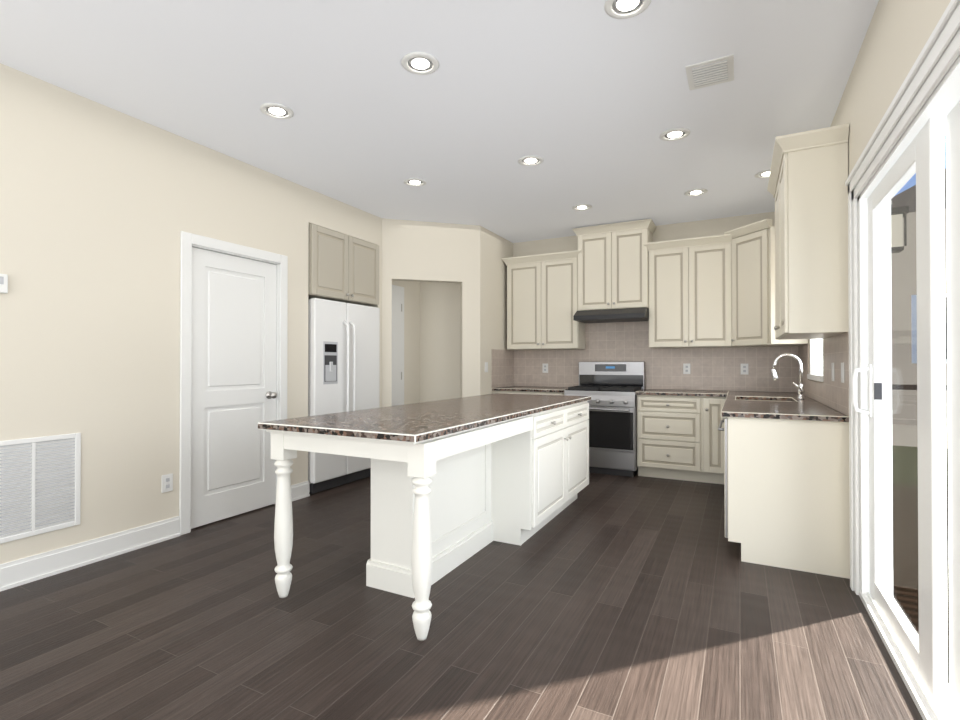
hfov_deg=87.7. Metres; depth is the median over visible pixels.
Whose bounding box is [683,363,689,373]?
outlet
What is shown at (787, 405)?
base cabinet
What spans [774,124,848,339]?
upper cabinet
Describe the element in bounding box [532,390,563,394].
base cabinet
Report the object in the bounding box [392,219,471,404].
wall
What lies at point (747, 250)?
upper cabinet
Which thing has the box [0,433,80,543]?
air vent
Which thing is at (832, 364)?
light switch
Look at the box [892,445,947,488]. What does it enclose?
ground
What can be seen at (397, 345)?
hall door
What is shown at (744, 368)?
outlet
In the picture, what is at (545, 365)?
outlet
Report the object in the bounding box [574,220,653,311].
upper cabinet
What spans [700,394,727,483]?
base cabinet
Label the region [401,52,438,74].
recessed light
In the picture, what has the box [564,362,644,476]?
range
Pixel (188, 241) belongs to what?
door frame
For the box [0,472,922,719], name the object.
floor
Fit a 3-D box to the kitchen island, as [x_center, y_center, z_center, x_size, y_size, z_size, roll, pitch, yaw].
[-0.043,0.768,3.480,0.976,0.900,2.750,0,0,27]
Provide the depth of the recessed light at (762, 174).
4.17 m
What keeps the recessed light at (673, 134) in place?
in the ceiling
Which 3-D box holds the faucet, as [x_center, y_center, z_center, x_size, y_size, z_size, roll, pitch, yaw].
[2.568,0.134,4.170,0.247,0.376,0.091,0,0,27]
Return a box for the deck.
[892,384,949,684]
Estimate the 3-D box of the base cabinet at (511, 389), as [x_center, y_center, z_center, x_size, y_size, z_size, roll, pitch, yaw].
[0.522,0.805,6.170,0.517,0.865,0.626,0,0,27]
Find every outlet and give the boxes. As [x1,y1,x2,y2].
[161,473,172,492]
[542,363,547,372]
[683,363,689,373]
[741,363,747,374]
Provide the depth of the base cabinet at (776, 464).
2.91 m
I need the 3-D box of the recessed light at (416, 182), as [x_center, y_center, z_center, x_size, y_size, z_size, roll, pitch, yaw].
[-0.567,-1.550,4.371,0.196,0.010,0.196,0,0,0]
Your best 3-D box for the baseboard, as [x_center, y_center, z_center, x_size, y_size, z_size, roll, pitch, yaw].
[-0.413,1.143,2.458,4.097,0.135,6.760,0,0,27]
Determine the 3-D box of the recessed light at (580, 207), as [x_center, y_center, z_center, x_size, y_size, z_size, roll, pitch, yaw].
[1.035,-1.545,5.072,0.196,0.010,0.196,0,0,24]
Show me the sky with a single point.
(911, 182)
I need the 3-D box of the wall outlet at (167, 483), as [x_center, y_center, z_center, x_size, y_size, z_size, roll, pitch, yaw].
[-2.127,0.837,3.401,0.008,0.118,0.075,0,0,27]
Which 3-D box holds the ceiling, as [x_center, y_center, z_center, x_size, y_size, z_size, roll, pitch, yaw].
[-0.570,-1.616,2.920,5.032,0.100,7.680,0,0,27]
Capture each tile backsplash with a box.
[492,349,515,387]
[516,321,795,391]
[796,332,848,415]
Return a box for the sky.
[897,134,945,194]
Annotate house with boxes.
[891,168,947,448]
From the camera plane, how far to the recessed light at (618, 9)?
2.22 m
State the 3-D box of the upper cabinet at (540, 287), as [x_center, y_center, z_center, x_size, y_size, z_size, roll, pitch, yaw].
[0.812,-0.706,6.211,0.921,1.145,0.305,0,0,27]
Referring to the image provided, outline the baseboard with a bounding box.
[0,481,309,591]
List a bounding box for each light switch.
[485,362,487,371]
[831,363,833,380]
[841,363,843,382]
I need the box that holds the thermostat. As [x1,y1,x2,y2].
[0,274,7,292]
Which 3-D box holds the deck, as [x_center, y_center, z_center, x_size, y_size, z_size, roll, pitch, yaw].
[3.096,0.770,0.938,3.265,1.100,8.525,0,0,27]
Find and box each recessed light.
[260,103,293,118]
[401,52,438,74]
[404,178,426,186]
[518,155,543,165]
[572,204,591,210]
[604,0,650,18]
[660,128,689,140]
[684,189,707,195]
[755,169,769,177]
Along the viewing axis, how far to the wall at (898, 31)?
2.15 m
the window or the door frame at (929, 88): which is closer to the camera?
the door frame at (929, 88)
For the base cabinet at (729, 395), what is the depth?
4.08 m
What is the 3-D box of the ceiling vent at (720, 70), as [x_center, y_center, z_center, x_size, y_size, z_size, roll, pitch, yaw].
[1.256,-1.561,2.728,0.230,0.012,0.260,0,0,27]
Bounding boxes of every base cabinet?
[492,386,539,393]
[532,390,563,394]
[636,390,707,481]
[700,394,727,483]
[720,406,849,578]
[724,402,827,409]
[728,394,811,401]
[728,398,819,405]
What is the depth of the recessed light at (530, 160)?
3.89 m
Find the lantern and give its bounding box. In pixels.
[891,201,908,252]
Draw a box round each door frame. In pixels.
[179,231,287,534]
[845,0,959,719]
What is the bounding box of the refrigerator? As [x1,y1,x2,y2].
[308,298,379,493]
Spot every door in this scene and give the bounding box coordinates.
[191,247,276,528]
[392,285,403,405]
[851,101,959,719]
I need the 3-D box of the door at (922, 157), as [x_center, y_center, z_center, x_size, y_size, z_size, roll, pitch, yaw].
[1.560,0.169,1.747,0.163,1.982,1.736,0,0,27]
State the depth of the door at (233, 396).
3.86 m
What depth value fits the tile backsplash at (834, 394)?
3.29 m
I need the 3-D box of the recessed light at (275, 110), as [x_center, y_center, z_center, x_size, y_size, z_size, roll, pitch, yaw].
[-1.274,-1.559,3.138,0.196,0.010,0.196,0,0,24]
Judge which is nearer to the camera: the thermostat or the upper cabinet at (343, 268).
the thermostat
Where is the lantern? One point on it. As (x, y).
(898, 213)
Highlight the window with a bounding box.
[807,339,822,381]
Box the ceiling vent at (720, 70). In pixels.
[685,54,733,89]
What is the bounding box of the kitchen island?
[258,393,590,640]
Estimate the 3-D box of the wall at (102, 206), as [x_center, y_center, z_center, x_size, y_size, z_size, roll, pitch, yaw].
[-2.558,-0.172,3.479,0.977,2.780,6.860,0,0,27]
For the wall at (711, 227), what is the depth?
5.72 m
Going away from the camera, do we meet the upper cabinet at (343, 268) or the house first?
the upper cabinet at (343, 268)
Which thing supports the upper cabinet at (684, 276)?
attached to the wall at (711, 227)
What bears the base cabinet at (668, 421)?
on the floor
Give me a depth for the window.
4.29 m
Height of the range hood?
0.125 m
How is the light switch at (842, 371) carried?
attached to the tile backsplash at (834, 394)
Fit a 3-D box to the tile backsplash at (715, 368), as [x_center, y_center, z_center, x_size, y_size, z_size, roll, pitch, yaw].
[1.848,-0.116,5.840,3.185,0.898,0.008,0,0,27]
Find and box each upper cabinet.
[308,223,378,305]
[506,251,584,349]
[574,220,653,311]
[646,235,721,347]
[722,219,807,346]
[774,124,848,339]
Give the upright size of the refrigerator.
1.778 m
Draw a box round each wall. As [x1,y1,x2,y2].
[0,63,391,563]
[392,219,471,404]
[472,228,483,395]
[504,212,794,391]
[798,0,950,415]
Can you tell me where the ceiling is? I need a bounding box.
[0,0,878,242]
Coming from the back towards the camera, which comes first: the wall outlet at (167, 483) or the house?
the house
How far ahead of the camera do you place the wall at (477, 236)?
5.74 m
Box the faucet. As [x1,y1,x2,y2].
[771,354,804,398]
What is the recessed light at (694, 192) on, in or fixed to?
in the ceiling
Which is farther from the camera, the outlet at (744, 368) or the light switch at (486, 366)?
the light switch at (486, 366)
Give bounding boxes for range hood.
[573,307,648,322]

